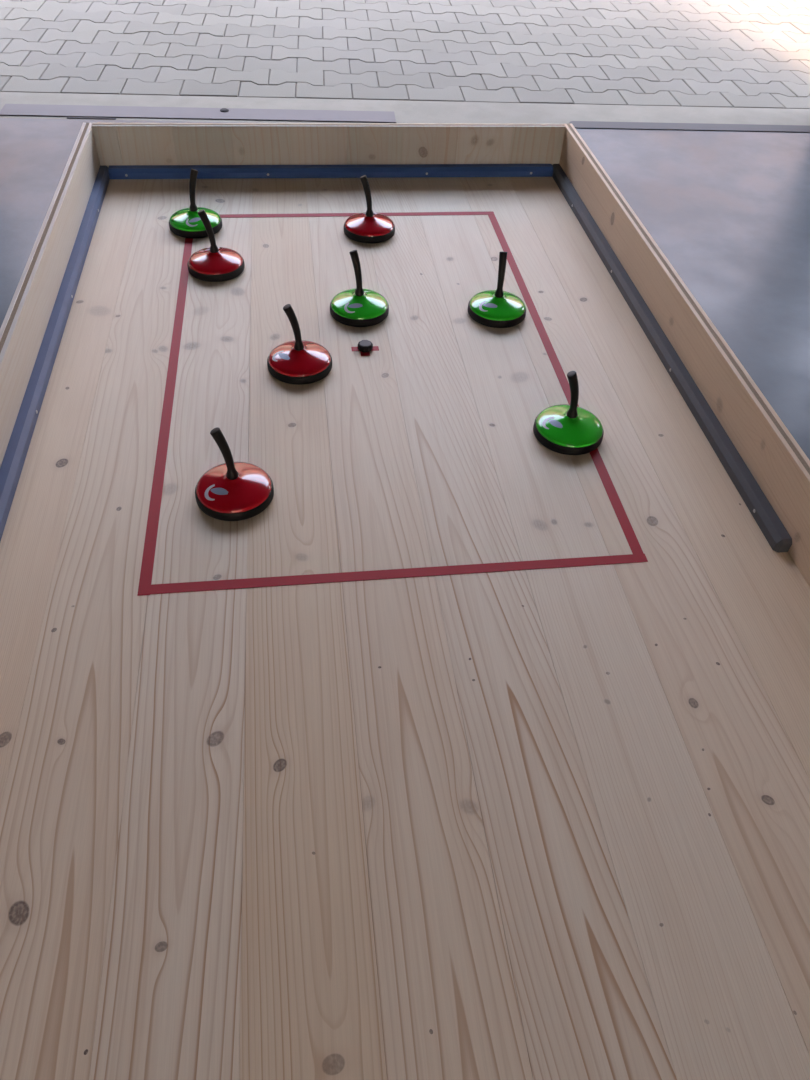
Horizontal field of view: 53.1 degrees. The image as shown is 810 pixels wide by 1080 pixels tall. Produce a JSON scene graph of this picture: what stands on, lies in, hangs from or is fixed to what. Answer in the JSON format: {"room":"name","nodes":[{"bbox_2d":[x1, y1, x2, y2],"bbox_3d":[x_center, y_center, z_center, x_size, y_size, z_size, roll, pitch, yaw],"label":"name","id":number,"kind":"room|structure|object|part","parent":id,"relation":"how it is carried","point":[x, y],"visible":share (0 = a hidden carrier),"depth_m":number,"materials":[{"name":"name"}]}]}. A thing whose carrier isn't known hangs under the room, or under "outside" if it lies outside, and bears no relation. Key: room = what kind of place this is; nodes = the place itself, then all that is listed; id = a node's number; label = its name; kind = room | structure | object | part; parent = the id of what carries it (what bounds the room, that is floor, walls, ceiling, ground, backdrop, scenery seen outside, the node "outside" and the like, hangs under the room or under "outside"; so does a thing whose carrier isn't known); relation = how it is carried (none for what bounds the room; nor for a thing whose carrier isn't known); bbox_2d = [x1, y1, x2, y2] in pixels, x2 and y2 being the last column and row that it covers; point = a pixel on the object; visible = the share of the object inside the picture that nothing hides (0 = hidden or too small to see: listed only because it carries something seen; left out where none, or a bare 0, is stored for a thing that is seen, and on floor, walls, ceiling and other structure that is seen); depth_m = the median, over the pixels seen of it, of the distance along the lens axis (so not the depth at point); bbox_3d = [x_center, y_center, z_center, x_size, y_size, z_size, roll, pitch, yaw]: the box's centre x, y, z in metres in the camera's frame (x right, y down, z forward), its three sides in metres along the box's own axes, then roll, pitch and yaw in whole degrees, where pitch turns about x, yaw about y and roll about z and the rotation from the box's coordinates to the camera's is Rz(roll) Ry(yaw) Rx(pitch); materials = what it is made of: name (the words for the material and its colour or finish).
{"room":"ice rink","nodes":[
{"label":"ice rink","id":0,"kind":"room"},
{"bbox_2d":[0,118,809,459],"bbox_3d":[-0.870,1.163,0.444,6.638,0.120,7.539,-3,47,-7],"label":"floor","id":1,"kind":"structure","parent":0,"point":[729,211],"depth_m":2.52,"materials":[{"name":"concrete"}]},
{"bbox_2d":[0,123,809,1079],"bbox_3d":[-0.001,0.004,1.219,1.139,0.436,2.156,-3,47,-7],"label":"game board","id":2,"kind":"object","parent":1,"relation":"on","point":[548,823],"visible":0.98,"depth_m":0.94,"materials":[{"name":"brown wood"}]},
{"bbox_3d":[-0.581,-0.351,1.348,0.019,0.020,1.285,-3,47,-7],"label":"bumper rail","id":3,"kind":"part","parent":2,"relation":"part of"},
{"bbox_2d":[169,169,221,238],"bbox_3d":[-0.420,-0.671,1.600,0.105,0.112,0.105,-3,47,-7],"label":"stone","id":4,"kind":"object","parent":2,"relation":"on","point":[185,223],"visible":0.94,"depth_m":1.60,"materials":[{"name":"green plastic"}]},
{"bbox_3d":[-0.414,-0.687,1.590,0.016,0.077,0.029,35,54,27],"label":"handle","id":5,"kind":"part","parent":4,"relation":"part of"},
{"bbox_2d":[187,209,244,281],"bbox_3d":[-0.353,-0.550,1.489,0.105,0.112,0.105,-3,47,-7],"label":"stone","id":6,"kind":"object","parent":2,"relation":"on","point":[214,263],"visible":1,"depth_m":1.49,"materials":[{"name":"red plastic"}]},
{"bbox_3d":[-0.358,-0.562,1.476,0.029,0.077,0.016,5,46,1],"label":"handle","id":7,"kind":"part","parent":6,"relation":"part of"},
{"bbox_2d":[195,427,273,520],"bbox_3d":[-0.229,-0.099,1.066,0.105,0.112,0.105,-3,47,-7],"label":"stone","id":8,"kind":"object","parent":2,"relation":"on","point":[230,490],"visible":1,"depth_m":1.07,"materials":[{"name":"red plastic"}]},
{"bbox_3d":[-0.235,-0.113,1.054,0.029,0.077,0.016,10,47,6],"label":"handle","id":9,"kind":"part","parent":8,"relation":"part of","materials":[{"name":"black plastic"}]},
{"bbox_2d":[267,304,331,384],"bbox_3d":[-0.168,-0.321,1.282,0.105,0.112,0.105,-3,47,-7],"label":"stone","id":10,"kind":"object","parent":2,"relation":"on","point":[298,361],"visible":1,"depth_m":1.29,"materials":[{"name":"red plastic"}]},
{"bbox_3d":[-0.174,-0.333,1.268,0.029,0.077,0.016,-3,47,-7],"label":"handle","id":11,"kind":"part","parent":10,"relation":"part of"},
{"bbox_3d":[-0.153,-0.835,1.837,0.999,0.020,0.023,-3,47,-7],"label":"bumper rail","id":12,"kind":"part","parent":2,"relation":"part of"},
{"bbox_2d":[330,250,388,326],"bbox_3d":[-0.079,-0.445,1.405,0.105,0.112,0.105,-3,47,-7],"label":"stone","id":13,"kind":"object","parent":2,"relation":"on","point":[358,306],"visible":1,"depth_m":1.41,"materials":[{"name":"green plastic"}]},
{"bbox_3d":[-0.083,-0.460,1.395,0.029,0.077,0.016,33,53,25],"label":"handle","id":14,"kind":"part","parent":13,"relation":"part of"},
{"bbox_2d":[351,346,378,355],"bbox_3d":[-0.067,-0.321,1.365,0.046,0.001,0.039,-3,47,-7],"label":"center mark","id":15,"kind":"object","parent":2,"relation":"on","point":[375,348],"visible":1,"depth_m":1.36,"materials":[{"name":"red paint"}]},
{"bbox_2d":[358,340,372,352],"bbox_3d":[-0.067,-0.326,1.362,0.026,0.011,0.024,-3,47,-7],"label":"puck","id":16,"kind":"object","parent":15,"relation":"on","point":[364,346],"visible":1,"depth_m":1.35,"materials":[{"name":"black rubber"}]},
{"bbox_2d":[344,175,394,243],"bbox_3d":[-0.070,-0.669,1.620,0.105,0.112,0.105,-3,47,-7],"label":"stone","id":17,"kind":"object","parent":2,"relation":"on","point":[368,226],"visible":1,"depth_m":1.62,"materials":[{"name":"red plastic"}]},
{"bbox_3d":[-0.076,-0.683,1.608,0.029,0.077,0.016,18,48,13],"label":"handle","id":18,"kind":"part","parent":17,"relation":"part of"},
{"bbox_2d":[137,211,647,595],"bbox_3d":[-0.066,-0.321,1.365,0.646,0.001,1.025,-3,47,-7],"label":"court marking","id":19,"kind":"object","parent":2,"relation":"on","point":[145,587],"visible":0.82,"depth_m":1.08,"materials":[{"name":"red paint"}]},
{"bbox_2d":[468,252,525,327],"bbox_3d":[0.167,-0.448,1.423,0.105,0.112,0.105,-3,47,-7],"label":"stone","id":20,"kind":"object","parent":2,"relation":"on","point":[498,308],"visible":1,"depth_m":1.43,"materials":[{"name":"green plastic"}]},
{"bbox_3d":[0.168,-0.465,1.415,0.016,0.077,0.029,1,46,-3],"label":"handle","id":21,"kind":"part","parent":20,"relation":"part of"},
{"bbox_2d":[533,371,603,454],"bbox_3d":[0.249,-0.200,1.190,0.105,0.112,0.105,-3,47,-7],"label":"stone","id":22,"kind":"object","parent":2,"relation":"on","point":[571,429],"visible":1,"depth_m":1.20,"materials":[{"name":"green plastic"}]},
{"bbox_3d":[0.243,-0.211,1.177,0.029,0.077,0.016,-3,47,-6],"label":"handle","id":23,"kind":"part","parent":22,"relation":"part of","materials":[{"name":"black plastic"}]},
{"bbox_3d":[0.426,-0.432,1.487,0.019,0.020,1.223,-3,47,-7],"label":"bumper rail","id":24,"kind":"part","parent":2,"relation":"part of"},
{"bbox_2d":[0,92,809,132],"bbox_3d":[-0.348,-1.569,3.086,14.000,0.119,0.267,-1,46,-5],"label":"curb","id":25,"kind":"object","parent":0,"point":[404,111],"visible":0.25,"depth_m":3.11,"materials":[{"name":"grey concrete"}]},
{"bbox_2d":[67,117,115,118],"bbox_3d":[-1.118,-1.505,2.894,0.170,0.002,0.012,-2,46,-5],"label":"slot","id":26,"kind":"structure","parent":25,"relation":"on","point":[67,117],"depth_m":2.89,"materials":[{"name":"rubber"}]},
{"bbox_2d":[0,104,395,122],"bbox_3d":[-0.742,-1.564,2.968,1.415,0.010,0.107,-1,46,-5],"label":"trim","id":27,"kind":"structure","parent":25,"relation":"on","point":[41,110],"depth_m":2.96,"materials":[{"name":"metal"}]},
{"bbox_2d":[569,121,809,132],"bbox_3d":[1.139,-1.579,3.103,1.035,0.004,0.066,-1,46,-5],"label":"trim","id":28,"kind":"structure","parent":25,"relation":"on","point":[577,124],"depth_m":3.09,"materials":[{"name":"concrete"}]},
{"label":"outside","id":29,"kind":"structure","parent":0,"visible":0},
{"bbox_2d":[0,0,809,108],"bbox_3d":[-0.206,-4.939,6.300,19.000,0.100,9.011,-1,46,-5],"label":"yard","id":30,"kind":"structure","parent":29,"point":[690,53],"depth_m":3.62,"materials":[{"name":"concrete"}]}
]}

